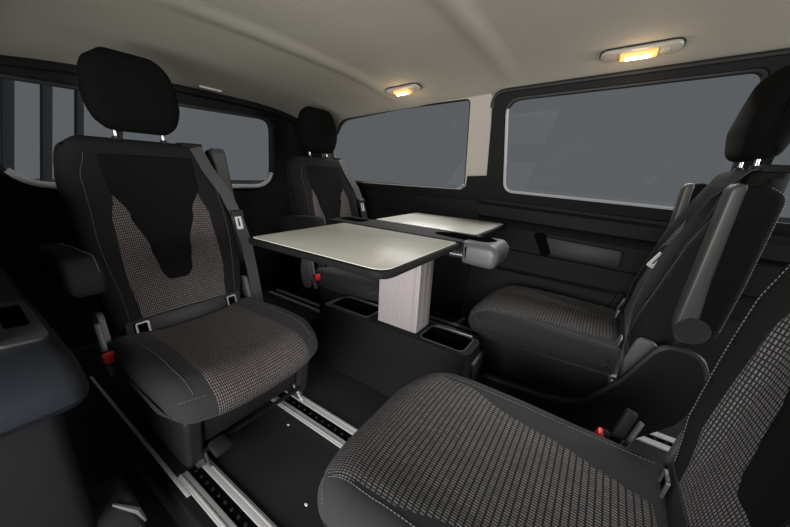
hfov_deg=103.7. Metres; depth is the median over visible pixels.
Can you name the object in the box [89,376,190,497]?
strip
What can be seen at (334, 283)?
seat cushion
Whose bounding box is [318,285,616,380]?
rail
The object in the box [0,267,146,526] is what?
trim
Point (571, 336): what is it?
seat cushion
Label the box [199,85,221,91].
clip
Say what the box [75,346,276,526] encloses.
rail
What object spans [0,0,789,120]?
ceiling
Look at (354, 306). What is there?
tray
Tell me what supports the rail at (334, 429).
on the floor
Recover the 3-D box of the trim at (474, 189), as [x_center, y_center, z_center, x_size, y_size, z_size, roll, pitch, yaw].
[-0.070,-0.635,2.271,1.530,0.220,0.084,13,19,31]
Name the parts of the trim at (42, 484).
moulding, moulding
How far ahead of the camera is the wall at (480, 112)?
1.80 m
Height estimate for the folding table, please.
0.434 m
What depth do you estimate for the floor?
1.12 m
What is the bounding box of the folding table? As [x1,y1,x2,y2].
[248,213,508,332]
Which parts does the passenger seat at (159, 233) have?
armrest, backrest, panel, panel, locking rod, release lever, tongue plate, panel, locking rod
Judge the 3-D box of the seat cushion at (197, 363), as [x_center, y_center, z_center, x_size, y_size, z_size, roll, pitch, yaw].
[-0.628,0.318,1.158,0.537,0.162,0.552,13,19,31]
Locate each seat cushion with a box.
[108,297,317,423]
[315,267,379,303]
[318,373,667,526]
[469,286,621,374]
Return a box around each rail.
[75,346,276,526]
[269,289,675,451]
[271,390,357,447]
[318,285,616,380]
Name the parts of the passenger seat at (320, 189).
armrest, panel, backrest, panel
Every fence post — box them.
[0,78,14,169]
[40,85,52,181]
[74,90,83,134]
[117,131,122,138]
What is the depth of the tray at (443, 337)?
1.42 m
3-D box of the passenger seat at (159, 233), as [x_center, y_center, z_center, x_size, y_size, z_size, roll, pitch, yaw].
[-0.722,-0.065,1.111,0.808,1.298,0.689,12,19,28]
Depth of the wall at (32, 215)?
1.52 m
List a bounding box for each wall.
[0,66,305,349]
[322,93,493,189]
[355,189,479,317]
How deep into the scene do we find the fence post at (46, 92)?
2.96 m
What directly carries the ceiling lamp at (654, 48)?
attached to the ceiling
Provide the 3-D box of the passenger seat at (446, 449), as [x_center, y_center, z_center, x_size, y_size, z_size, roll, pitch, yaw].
[0.297,0.153,0.554,0.825,1.297,0.572,13,19,31]
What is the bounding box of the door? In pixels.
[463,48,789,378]
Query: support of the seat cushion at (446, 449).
on the passenger seat at (446, 449)
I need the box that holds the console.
[312,295,483,396]
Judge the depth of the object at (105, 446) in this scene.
1.13 m
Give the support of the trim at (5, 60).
attached to the wall at (32, 215)
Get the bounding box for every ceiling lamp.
[385,83,421,95]
[599,37,685,62]
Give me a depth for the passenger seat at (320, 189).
1.92 m
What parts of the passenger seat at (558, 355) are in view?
panel, tongue plate, panel, armrest, backrest, headrest post, armrest, headrest post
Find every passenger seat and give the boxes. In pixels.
[33,47,317,467]
[278,106,379,315]
[318,262,789,526]
[468,65,789,439]
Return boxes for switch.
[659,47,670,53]
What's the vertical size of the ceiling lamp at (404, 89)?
0.049 m
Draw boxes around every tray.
[333,298,378,315]
[422,327,471,350]
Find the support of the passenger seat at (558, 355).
on the floor
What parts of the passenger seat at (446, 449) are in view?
panel, backrest, panel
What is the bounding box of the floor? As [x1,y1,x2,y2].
[70,278,686,526]
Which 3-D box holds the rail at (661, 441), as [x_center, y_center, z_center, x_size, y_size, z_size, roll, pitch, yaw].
[0.342,0.521,1.627,3.120,0.012,0.090,13,19,31]
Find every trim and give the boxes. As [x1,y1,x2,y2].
[0,55,297,123]
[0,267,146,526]
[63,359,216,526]
[293,124,321,156]
[356,176,485,200]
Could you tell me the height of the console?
0.270 m
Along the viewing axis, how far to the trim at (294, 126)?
2.46 m

